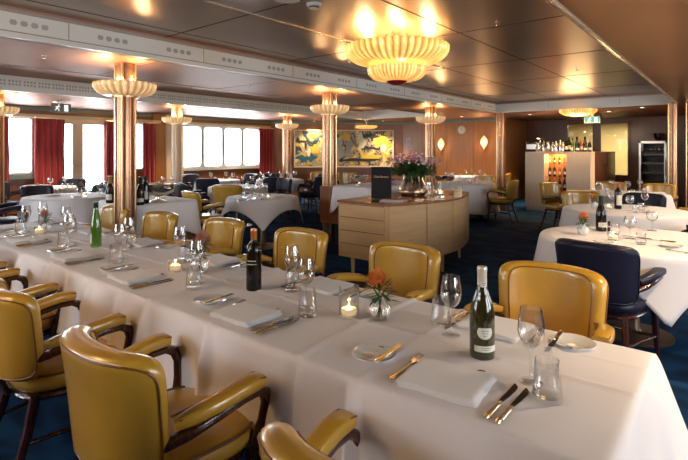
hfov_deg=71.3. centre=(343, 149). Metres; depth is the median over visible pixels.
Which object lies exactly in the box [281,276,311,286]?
table knife
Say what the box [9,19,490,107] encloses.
trim
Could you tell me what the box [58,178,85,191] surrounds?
armchair
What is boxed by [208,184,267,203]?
tablecloth
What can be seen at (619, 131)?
wall
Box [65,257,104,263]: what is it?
table knife
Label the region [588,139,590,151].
wine bottle
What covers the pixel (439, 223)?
sideboard
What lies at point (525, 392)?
table knife
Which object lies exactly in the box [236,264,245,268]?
plate
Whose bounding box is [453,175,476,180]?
tablecloth
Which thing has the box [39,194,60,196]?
folded napkin
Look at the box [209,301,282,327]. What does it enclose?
folded napkin
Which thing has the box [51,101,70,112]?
exit sign
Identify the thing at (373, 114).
trim
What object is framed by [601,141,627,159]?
trim
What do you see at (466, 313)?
table knife
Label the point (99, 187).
armchair
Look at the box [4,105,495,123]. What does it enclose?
trim
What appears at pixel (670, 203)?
tablecloth
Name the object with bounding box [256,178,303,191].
tablecloth
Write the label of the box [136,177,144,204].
wine bottle
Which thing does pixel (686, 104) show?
column
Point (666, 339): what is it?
dining table
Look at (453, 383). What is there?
folded napkin
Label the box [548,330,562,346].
butter knife
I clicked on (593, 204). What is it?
flower vase
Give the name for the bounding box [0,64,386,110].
ceiling
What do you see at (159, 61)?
trim
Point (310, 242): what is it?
armchair
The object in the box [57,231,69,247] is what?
water tumbler
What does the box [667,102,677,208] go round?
column
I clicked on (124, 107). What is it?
column
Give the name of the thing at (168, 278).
table knife
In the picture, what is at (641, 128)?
wall
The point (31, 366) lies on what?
armchair
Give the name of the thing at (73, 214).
wine glass
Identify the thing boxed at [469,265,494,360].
wine bottle
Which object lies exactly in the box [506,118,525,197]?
wall
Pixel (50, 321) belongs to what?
armchair
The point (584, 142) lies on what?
wine bottle
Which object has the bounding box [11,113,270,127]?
trim
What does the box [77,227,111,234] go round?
folded napkin
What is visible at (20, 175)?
window
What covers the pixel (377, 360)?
butter knife
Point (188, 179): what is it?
armchair
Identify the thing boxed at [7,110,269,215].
wall
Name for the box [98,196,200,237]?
tablecloth
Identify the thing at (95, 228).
wine bottle
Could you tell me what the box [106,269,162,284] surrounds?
folded napkin
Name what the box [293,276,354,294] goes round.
folded napkin
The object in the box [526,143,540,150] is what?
coffee machine
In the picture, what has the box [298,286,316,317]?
water tumbler
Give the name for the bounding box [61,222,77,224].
plate
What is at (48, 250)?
plate
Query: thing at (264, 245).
dining table
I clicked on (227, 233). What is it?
armchair
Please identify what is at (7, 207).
armchair
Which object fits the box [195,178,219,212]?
armchair
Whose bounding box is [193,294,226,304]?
plate
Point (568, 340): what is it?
plate
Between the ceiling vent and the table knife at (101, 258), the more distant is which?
the ceiling vent
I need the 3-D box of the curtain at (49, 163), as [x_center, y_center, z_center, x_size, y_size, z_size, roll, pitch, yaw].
[-6.149,0.210,10.034,0.150,1.780,0.593,0,0,39]
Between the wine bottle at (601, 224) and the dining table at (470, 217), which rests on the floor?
the dining table at (470, 217)
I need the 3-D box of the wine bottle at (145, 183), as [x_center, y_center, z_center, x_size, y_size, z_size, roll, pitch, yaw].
[-2.187,0.437,5.289,0.076,0.304,0.076,0,0,22]
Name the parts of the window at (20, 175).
sill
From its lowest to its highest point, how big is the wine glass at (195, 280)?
0.224 m
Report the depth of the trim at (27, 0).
4.99 m
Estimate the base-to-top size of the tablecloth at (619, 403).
0.731 m
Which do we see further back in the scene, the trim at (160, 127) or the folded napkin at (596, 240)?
the trim at (160, 127)
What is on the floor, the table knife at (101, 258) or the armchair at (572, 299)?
the armchair at (572, 299)
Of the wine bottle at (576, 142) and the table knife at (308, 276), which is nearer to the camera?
the table knife at (308, 276)
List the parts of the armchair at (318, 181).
arm, seat, backrest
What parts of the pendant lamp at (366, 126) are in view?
lamp shade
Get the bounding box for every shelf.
[641,162,663,163]
[641,172,663,173]
[641,181,663,183]
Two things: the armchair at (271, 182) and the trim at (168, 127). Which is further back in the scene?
the trim at (168, 127)
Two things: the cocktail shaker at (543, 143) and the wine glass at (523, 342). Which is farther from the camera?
the cocktail shaker at (543, 143)
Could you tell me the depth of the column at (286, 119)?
12.70 m
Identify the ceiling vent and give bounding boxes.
[274,0,299,3]
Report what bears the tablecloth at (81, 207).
on the dining table
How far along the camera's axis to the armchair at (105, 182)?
9.05 m
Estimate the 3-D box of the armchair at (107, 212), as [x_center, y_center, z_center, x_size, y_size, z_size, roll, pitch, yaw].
[-2.526,1.024,4.942,0.646,0.861,0.576,0,0,39]
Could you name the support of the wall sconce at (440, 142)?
attached to the wall at (456, 156)
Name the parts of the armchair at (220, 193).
backrest, leg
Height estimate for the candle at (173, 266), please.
0.024 m
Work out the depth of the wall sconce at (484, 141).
13.66 m
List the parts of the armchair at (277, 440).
backrest, arm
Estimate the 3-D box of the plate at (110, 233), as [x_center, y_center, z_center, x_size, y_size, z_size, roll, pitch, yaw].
[-1.894,0.690,3.929,0.150,0.014,0.150,0,0,-37]
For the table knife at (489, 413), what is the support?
on the tablecloth at (619, 403)
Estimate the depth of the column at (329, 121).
7.47 m
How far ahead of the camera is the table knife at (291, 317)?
1.89 m
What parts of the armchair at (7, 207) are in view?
seat, arm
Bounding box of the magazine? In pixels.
[384,198,410,200]
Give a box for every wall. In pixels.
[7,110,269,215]
[270,121,402,195]
[403,121,495,188]
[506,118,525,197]
[526,115,684,205]
[568,123,627,174]
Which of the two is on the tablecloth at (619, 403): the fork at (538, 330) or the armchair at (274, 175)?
the fork at (538, 330)
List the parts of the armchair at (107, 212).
backrest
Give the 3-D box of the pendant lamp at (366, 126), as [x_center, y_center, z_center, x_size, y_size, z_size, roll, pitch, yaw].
[0.656,-0.755,14.041,0.638,0.290,0.638,0,0,-6]
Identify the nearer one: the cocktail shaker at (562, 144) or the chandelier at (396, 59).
the chandelier at (396, 59)
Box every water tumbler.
[14,219,25,233]
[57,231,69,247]
[109,243,122,263]
[126,230,137,246]
[178,241,190,260]
[185,264,201,289]
[285,265,300,287]
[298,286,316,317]
[431,295,450,325]
[532,356,562,403]
[635,237,646,244]
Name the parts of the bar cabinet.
door, door, door, door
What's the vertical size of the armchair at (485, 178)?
0.861 m
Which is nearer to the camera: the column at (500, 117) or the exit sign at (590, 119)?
the exit sign at (590, 119)
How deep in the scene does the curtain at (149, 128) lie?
11.70 m
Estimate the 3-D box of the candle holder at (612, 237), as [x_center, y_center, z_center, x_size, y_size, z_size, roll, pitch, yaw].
[2.081,0.667,3.713,0.078,0.060,0.078,0,0,39]
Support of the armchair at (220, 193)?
on the floor
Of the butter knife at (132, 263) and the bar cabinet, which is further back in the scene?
the bar cabinet
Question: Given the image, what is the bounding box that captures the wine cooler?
[639,141,666,190]
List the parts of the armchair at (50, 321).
arm, seat rail, seat, arm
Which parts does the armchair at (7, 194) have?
backrest, seat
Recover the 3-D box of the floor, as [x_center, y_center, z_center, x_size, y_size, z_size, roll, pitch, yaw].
[1.629,1.500,8.411,15.100,0.100,21.700,0,0,39]
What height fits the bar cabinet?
1.410 m
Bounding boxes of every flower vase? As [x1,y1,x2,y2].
[37,209,55,230]
[75,182,82,192]
[186,230,213,273]
[364,267,399,321]
[576,211,590,234]
[589,194,597,207]
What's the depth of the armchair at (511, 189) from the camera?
9.51 m
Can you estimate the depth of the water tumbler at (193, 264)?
2.41 m
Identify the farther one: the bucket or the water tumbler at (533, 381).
the bucket
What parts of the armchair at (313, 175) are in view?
backrest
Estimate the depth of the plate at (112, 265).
2.82 m
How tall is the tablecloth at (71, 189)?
0.419 m
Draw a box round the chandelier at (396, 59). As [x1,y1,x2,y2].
[345,33,449,85]
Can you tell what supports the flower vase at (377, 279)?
on the tablecloth at (619, 403)
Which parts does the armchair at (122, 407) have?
backrest, arm, seat, arm, seat rail, leg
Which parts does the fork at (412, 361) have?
handle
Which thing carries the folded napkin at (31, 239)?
on the tablecloth at (619, 403)
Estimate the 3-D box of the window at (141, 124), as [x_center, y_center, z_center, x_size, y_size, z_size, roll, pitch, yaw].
[-5.075,-0.090,11.693,0.080,1.160,0.402,0,0,39]
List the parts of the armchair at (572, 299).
arm, backrest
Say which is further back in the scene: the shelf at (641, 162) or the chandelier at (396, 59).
the shelf at (641, 162)
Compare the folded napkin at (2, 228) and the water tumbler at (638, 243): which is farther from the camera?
the folded napkin at (2, 228)
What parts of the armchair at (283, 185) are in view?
backrest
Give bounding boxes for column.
[0,94,3,216]
[114,62,135,232]
[172,107,181,182]
[283,116,290,177]
[323,92,336,243]
[425,107,435,188]
[496,113,505,209]
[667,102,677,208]
[685,103,687,207]
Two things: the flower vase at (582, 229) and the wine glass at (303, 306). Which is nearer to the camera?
the wine glass at (303, 306)
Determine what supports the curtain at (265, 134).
hanging from the wall at (15, 184)
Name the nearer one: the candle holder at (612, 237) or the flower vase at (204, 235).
the flower vase at (204, 235)
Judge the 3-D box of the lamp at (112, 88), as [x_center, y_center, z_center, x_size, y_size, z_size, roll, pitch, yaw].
[-2.290,-0.619,5.026,0.621,0.148,0.616,0,0,39]
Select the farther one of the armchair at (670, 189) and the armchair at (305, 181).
the armchair at (305, 181)
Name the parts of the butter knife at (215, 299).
handle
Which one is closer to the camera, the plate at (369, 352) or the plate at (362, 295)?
the plate at (369, 352)
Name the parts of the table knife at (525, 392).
handle, blade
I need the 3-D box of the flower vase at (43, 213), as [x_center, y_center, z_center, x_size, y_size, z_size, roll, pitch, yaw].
[-2.561,0.600,4.137,0.141,0.195,0.142,0,0,-43]
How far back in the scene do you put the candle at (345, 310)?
1.99 m
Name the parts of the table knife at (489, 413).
handle, blade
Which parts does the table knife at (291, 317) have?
handle, blade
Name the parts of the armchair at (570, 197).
backrest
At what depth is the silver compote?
5.88 m
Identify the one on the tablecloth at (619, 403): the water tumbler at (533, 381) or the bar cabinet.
the water tumbler at (533, 381)
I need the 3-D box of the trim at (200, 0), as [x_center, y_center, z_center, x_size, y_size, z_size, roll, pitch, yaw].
[-0.786,-1.137,3.994,0.035,0.003,7.000,0,0,39]
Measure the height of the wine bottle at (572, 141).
0.324 m
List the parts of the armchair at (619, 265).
backrest, leg, seat rail, seat, arm, leg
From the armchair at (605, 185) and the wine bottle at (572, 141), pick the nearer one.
the armchair at (605, 185)
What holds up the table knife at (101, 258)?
on the tablecloth at (619, 403)
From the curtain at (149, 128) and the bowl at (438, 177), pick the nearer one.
the bowl at (438, 177)
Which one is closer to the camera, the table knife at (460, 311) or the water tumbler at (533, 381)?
the water tumbler at (533, 381)
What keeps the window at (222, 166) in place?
in the wall at (15, 184)
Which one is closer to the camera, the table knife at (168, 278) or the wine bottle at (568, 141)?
the table knife at (168, 278)
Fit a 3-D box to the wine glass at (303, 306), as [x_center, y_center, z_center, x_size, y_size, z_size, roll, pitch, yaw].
[-0.167,0.586,2.113,0.079,0.224,0.079,0,0,39]
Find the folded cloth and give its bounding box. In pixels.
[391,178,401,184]
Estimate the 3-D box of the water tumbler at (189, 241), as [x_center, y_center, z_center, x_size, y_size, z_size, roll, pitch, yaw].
[-1.016,0.641,3.059,0.081,0.112,0.081,0,0,39]
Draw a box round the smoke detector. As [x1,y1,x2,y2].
[306,2,321,9]
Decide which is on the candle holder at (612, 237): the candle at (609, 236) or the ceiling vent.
the candle at (609, 236)
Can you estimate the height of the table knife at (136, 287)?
0.011 m
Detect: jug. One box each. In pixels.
[535,143,540,151]
[545,142,550,151]
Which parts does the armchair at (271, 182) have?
backrest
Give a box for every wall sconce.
[438,138,443,151]
[480,136,487,150]
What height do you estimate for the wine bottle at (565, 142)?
0.304 m
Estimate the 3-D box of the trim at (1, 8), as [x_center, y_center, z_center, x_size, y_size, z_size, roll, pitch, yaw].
[0.513,-1.024,4.896,3.490,0.177,14.240,0,0,39]
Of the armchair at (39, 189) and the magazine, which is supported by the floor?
the armchair at (39, 189)
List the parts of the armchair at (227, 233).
arm, backrest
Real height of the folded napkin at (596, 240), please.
0.014 m
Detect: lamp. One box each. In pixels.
[0,106,19,116]
[92,80,156,98]
[162,117,191,124]
[275,123,298,129]
[310,104,348,115]
[356,119,376,128]
[416,116,445,123]
[559,108,596,116]
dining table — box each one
[245,229,272,249]
[469,215,479,218]
[606,318,674,347]
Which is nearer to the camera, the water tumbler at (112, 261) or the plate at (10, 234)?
the water tumbler at (112, 261)
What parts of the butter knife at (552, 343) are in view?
blade, handle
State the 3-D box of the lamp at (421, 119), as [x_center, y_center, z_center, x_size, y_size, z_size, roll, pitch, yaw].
[1.815,-0.619,10.065,0.621,0.148,0.616,0,0,39]
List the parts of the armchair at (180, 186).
backrest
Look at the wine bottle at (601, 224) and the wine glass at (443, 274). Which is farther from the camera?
the wine bottle at (601, 224)
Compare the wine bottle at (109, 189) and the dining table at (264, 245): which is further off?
the dining table at (264, 245)
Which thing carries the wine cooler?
on the floor
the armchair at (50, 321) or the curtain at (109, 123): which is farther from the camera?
the curtain at (109, 123)
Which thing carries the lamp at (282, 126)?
attached to the column at (286, 119)
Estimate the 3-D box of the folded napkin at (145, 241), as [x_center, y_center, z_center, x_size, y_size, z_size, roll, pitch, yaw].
[-1.496,0.686,3.573,0.246,0.022,0.203,0,0,37]
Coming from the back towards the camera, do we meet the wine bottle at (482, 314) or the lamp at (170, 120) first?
the lamp at (170, 120)
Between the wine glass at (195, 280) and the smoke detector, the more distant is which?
the smoke detector
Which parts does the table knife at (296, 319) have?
handle, blade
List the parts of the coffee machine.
panel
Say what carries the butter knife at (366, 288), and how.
on the plate at (362, 295)
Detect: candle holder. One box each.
[34,226,44,233]
[168,261,181,272]
[339,284,358,317]
[607,232,618,240]
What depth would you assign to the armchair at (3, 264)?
3.29 m
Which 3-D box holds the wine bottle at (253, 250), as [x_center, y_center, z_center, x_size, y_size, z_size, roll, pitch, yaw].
[-0.451,0.545,2.400,0.076,0.304,0.076,0,0,45]
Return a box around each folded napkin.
[0,226,11,230]
[5,236,45,244]
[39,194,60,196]
[39,218,70,223]
[50,250,96,261]
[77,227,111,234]
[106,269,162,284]
[123,237,163,246]
[193,253,241,266]
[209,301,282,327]
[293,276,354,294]
[395,357,496,407]
[454,316,535,342]
[593,239,614,243]
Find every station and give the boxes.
[176,230,192,240]
[320,183,357,244]
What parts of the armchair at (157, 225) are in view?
backrest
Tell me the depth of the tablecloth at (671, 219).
5.22 m
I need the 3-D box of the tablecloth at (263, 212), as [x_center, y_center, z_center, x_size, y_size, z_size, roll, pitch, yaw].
[-1.217,0.908,7.213,1.120,0.418,1.133,0,0,43]
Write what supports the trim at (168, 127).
attached to the wall at (15, 184)
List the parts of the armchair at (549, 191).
leg, backrest, seat, arm, leg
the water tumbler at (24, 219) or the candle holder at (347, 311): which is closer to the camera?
the candle holder at (347, 311)
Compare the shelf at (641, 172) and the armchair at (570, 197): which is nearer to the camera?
the armchair at (570, 197)
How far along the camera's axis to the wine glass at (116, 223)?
3.08 m
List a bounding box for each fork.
[333,287,357,295]
[389,353,423,378]
[525,328,541,344]
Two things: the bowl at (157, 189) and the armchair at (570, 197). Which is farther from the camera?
the armchair at (570, 197)
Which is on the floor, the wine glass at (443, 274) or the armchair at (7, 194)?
the armchair at (7, 194)
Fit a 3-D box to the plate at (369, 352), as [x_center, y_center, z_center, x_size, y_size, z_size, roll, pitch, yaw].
[0.102,0.690,1.622,0.150,0.014,0.150,0,0,30]
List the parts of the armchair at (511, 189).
leg, arm, seat, seat rail, leg, backrest, leg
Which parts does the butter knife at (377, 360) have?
handle, blade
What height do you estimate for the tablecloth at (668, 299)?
0.431 m
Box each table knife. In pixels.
[16,242,50,246]
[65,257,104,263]
[66,258,104,264]
[129,278,170,287]
[131,279,173,288]
[250,315,293,332]
[255,318,298,334]
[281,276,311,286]
[445,312,469,329]
[451,310,463,317]
[483,383,517,418]
[495,388,528,423]
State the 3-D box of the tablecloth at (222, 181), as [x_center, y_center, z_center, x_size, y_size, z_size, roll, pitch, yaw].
[-2.930,0.825,11.198,1.049,0.252,1.095,0,0,39]
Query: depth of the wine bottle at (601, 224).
4.12 m
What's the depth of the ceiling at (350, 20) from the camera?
4.70 m
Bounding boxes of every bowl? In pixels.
[149,182,176,201]
[351,175,368,185]
[384,150,441,195]
[433,175,446,179]
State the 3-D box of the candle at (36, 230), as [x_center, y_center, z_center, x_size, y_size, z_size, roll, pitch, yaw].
[-2.541,0.673,4.005,0.066,0.024,0.066,0,0,39]
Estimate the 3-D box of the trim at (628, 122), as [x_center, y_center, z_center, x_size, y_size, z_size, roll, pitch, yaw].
[7.217,-0.020,13.707,1.657,1.540,0.030,0,0,39]
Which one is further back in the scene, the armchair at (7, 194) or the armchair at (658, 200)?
the armchair at (7, 194)
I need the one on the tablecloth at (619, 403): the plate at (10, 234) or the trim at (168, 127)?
the plate at (10, 234)
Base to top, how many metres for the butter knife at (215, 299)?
0.010 m
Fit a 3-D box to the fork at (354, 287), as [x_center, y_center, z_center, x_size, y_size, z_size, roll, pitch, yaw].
[0.008,0.689,2.341,0.025,0.011,0.200,0,0,38]
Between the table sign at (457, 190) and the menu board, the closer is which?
the menu board
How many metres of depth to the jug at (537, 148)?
11.61 m
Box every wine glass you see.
[63,214,74,244]
[113,223,126,258]
[173,228,186,262]
[189,239,203,282]
[284,244,299,290]
[297,256,314,307]
[440,274,461,334]
[517,304,544,381]
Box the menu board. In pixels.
[371,167,391,198]
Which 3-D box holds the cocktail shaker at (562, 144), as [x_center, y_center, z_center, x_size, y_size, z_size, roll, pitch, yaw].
[5.148,-0.076,11.284,0.092,0.233,0.092,0,0,39]
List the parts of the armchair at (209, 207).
backrest, seat, arm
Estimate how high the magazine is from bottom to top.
0.005 m
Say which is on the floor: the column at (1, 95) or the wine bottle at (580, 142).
the column at (1, 95)
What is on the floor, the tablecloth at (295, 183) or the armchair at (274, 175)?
the armchair at (274, 175)
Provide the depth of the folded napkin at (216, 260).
2.97 m
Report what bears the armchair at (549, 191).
on the floor
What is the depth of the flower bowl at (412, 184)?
5.97 m
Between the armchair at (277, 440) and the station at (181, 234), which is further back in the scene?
the station at (181, 234)
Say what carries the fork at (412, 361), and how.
on the tablecloth at (619, 403)
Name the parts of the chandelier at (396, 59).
lamp shade, lamp shade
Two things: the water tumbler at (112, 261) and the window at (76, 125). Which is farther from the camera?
the window at (76, 125)
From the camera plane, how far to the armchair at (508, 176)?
12.05 m
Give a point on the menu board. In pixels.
(380, 176)
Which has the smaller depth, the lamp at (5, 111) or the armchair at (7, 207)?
the armchair at (7, 207)
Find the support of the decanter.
on the sideboard
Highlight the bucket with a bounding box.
[651,133,665,140]
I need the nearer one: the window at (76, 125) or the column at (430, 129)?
the column at (430, 129)
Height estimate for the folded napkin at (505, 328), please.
0.022 m
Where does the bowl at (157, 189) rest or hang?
on the tablecloth at (186, 208)
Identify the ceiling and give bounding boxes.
[0,0,660,102]
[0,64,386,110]
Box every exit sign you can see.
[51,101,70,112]
[584,114,599,122]
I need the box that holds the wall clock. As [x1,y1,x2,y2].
[458,126,465,133]
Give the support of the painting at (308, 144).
attached to the wall at (302, 173)
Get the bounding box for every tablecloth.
[0,221,687,459]
[17,192,105,223]
[53,185,77,193]
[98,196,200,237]
[193,179,240,190]
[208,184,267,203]
[220,194,302,230]
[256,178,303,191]
[329,183,399,212]
[437,181,499,214]
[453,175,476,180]
[533,225,687,326]
[559,203,687,231]
[582,190,675,208]
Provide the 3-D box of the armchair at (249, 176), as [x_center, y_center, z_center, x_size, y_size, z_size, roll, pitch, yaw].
[-2.433,1.024,11.896,0.646,0.861,0.576,0,0,39]
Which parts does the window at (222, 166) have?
sill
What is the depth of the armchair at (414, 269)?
3.00 m
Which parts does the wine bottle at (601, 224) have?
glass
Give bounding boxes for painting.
[294,130,322,167]
[337,130,393,166]
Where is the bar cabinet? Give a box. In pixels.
[525,151,614,211]
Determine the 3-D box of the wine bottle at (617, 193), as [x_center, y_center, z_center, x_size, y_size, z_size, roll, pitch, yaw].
[3.251,0.545,5.695,0.076,0.304,0.076,0,0,33]
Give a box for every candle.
[35,229,43,232]
[169,264,180,269]
[341,306,356,315]
[608,235,617,238]
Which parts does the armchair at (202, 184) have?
backrest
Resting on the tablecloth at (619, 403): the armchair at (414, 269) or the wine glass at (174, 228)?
the wine glass at (174, 228)
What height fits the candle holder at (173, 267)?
0.060 m
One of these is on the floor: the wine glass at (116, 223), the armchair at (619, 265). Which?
the armchair at (619, 265)
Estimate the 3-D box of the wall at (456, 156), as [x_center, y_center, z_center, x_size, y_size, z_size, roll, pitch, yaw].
[3.187,0.275,14.559,3.350,2.350,0.200,0,0,39]
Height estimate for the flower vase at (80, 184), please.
0.195 m
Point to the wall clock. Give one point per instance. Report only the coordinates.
(461, 129)
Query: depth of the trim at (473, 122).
13.96 m
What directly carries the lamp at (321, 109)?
attached to the column at (329, 121)
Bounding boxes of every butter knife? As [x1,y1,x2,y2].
[105,263,132,269]
[203,293,233,303]
[349,287,369,296]
[374,343,403,362]
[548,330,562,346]
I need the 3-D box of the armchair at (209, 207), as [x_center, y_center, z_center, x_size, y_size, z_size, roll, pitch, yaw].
[-2.092,1.024,7.101,0.576,0.861,0.646,0,0,-39]
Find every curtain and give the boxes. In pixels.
[4,116,10,181]
[33,117,66,185]
[104,120,113,183]
[141,122,157,182]
[258,127,274,173]
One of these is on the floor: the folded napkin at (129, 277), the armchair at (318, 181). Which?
the armchair at (318, 181)
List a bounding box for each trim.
[0,7,662,110]
[0,74,439,119]
[4,61,458,119]
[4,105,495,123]
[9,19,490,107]
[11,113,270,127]
[27,0,650,101]
[151,114,164,181]
[165,114,182,181]
[200,0,446,68]
[473,122,473,174]
[545,0,678,103]
[566,121,629,176]
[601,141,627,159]
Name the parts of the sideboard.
leg, drawer, drawer, drawer, drawer, door, door, leg, door, door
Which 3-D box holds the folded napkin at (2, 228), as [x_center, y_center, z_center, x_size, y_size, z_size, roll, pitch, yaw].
[-3.047,0.686,4.165,0.246,0.022,0.203,0,0,36]
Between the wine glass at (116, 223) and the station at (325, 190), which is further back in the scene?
the station at (325, 190)
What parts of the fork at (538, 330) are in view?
handle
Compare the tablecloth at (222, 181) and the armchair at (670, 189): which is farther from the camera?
the tablecloth at (222, 181)
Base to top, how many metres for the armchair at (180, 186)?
0.861 m
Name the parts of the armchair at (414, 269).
arm, backrest, arm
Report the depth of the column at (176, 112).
10.17 m
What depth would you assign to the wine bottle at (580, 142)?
11.29 m
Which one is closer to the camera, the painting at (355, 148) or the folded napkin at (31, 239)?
the folded napkin at (31, 239)
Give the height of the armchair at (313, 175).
0.861 m
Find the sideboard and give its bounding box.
[337,189,468,272]
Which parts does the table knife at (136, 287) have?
handle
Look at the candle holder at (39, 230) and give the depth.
3.99 m
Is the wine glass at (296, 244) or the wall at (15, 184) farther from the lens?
the wall at (15, 184)
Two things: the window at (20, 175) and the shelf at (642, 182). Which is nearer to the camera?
the window at (20, 175)
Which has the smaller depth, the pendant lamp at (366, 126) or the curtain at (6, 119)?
the curtain at (6, 119)
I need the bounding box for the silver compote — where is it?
[433,175,446,196]
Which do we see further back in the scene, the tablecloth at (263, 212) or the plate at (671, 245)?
the tablecloth at (263, 212)
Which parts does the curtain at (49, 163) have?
rail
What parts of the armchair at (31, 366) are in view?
leg, post, backrest, leg, seat rail, arm, seat, arm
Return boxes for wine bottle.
[90,202,101,247]
[106,176,113,202]
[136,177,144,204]
[142,176,148,203]
[246,228,261,291]
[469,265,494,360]
[564,139,567,151]
[567,137,570,151]
[571,138,573,151]
[575,137,578,151]
[579,139,582,151]
[583,137,586,151]
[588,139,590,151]
[596,195,606,230]
[614,183,621,208]
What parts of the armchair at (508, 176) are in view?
backrest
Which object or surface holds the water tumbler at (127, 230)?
on the tablecloth at (619, 403)
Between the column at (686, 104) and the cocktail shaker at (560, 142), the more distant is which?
the cocktail shaker at (560, 142)
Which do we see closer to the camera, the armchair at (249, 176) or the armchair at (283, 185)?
the armchair at (283, 185)
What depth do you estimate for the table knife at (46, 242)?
3.50 m
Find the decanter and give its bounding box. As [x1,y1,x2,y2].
[446,176,454,193]
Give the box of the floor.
[0,196,687,459]
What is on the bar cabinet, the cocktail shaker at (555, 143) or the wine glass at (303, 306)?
the cocktail shaker at (555, 143)
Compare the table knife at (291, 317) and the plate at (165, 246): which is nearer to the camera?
the table knife at (291, 317)
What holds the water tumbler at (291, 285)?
on the tablecloth at (619, 403)
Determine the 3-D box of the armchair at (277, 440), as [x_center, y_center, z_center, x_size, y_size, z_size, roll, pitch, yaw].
[0.125,1.024,1.083,0.646,0.861,0.576,0,0,35]
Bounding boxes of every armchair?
[0,202,27,224]
[0,261,11,289]
[0,267,61,396]
[0,278,132,459]
[4,181,19,216]
[19,184,53,197]
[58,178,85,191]
[59,325,270,459]
[77,205,129,231]
[78,181,107,192]
[91,184,113,192]
[117,211,178,240]
[163,217,244,256]
[176,182,209,212]
[181,190,227,240]
[182,174,198,190]
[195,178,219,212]
[212,185,249,229]
[234,227,328,276]
[240,173,258,184]
[257,408,359,459]
[260,173,279,178]
[263,178,287,216]
[268,178,292,223]
[297,176,322,213]
[303,174,322,209]
[308,172,322,187]
[327,241,441,303]
[337,172,358,183]
[463,260,614,343]
[474,175,494,182]
[486,179,518,223]
[495,173,510,207]
[539,182,561,228]
[555,238,666,359]
[558,190,600,212]
[595,182,626,190]
[622,192,666,206]
[642,183,677,204]
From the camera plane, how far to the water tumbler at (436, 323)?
1.90 m
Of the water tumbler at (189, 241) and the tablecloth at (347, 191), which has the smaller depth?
the water tumbler at (189, 241)
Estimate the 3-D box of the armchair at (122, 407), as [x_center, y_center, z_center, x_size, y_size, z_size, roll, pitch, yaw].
[-0.640,1.024,1.667,0.646,0.861,0.576,0,0,38]
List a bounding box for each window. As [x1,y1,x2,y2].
[9,117,34,179]
[65,119,105,180]
[136,122,142,169]
[183,125,259,170]
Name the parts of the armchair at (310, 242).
arm, backrest, arm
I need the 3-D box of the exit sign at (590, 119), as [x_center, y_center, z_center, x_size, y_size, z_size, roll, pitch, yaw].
[5.908,-0.770,11.435,0.340,0.260,0.046,0,0,31]
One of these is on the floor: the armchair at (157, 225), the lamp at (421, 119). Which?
the armchair at (157, 225)
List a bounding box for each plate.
[5,234,26,237]
[47,247,71,252]
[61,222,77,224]
[99,264,127,270]
[103,232,121,235]
[155,244,176,248]
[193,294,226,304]
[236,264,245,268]
[352,343,396,361]
[355,289,386,299]
[550,333,596,349]
[659,243,682,247]
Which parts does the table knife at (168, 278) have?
handle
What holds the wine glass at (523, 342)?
on the tablecloth at (619, 403)
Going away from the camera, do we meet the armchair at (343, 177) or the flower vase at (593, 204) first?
the flower vase at (593, 204)
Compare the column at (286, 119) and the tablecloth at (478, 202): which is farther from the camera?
the column at (286, 119)
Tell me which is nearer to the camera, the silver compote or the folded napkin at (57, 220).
the folded napkin at (57, 220)
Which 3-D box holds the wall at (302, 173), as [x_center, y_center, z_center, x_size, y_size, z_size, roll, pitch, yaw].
[-0.251,0.275,15.332,4.313,2.350,0.150,0,0,-6]
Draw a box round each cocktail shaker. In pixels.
[542,141,545,151]
[554,141,557,151]
[558,140,561,151]
[561,142,564,151]
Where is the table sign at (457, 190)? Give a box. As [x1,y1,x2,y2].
[454,187,461,194]
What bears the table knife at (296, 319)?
on the tablecloth at (619, 403)
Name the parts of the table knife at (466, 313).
blade, handle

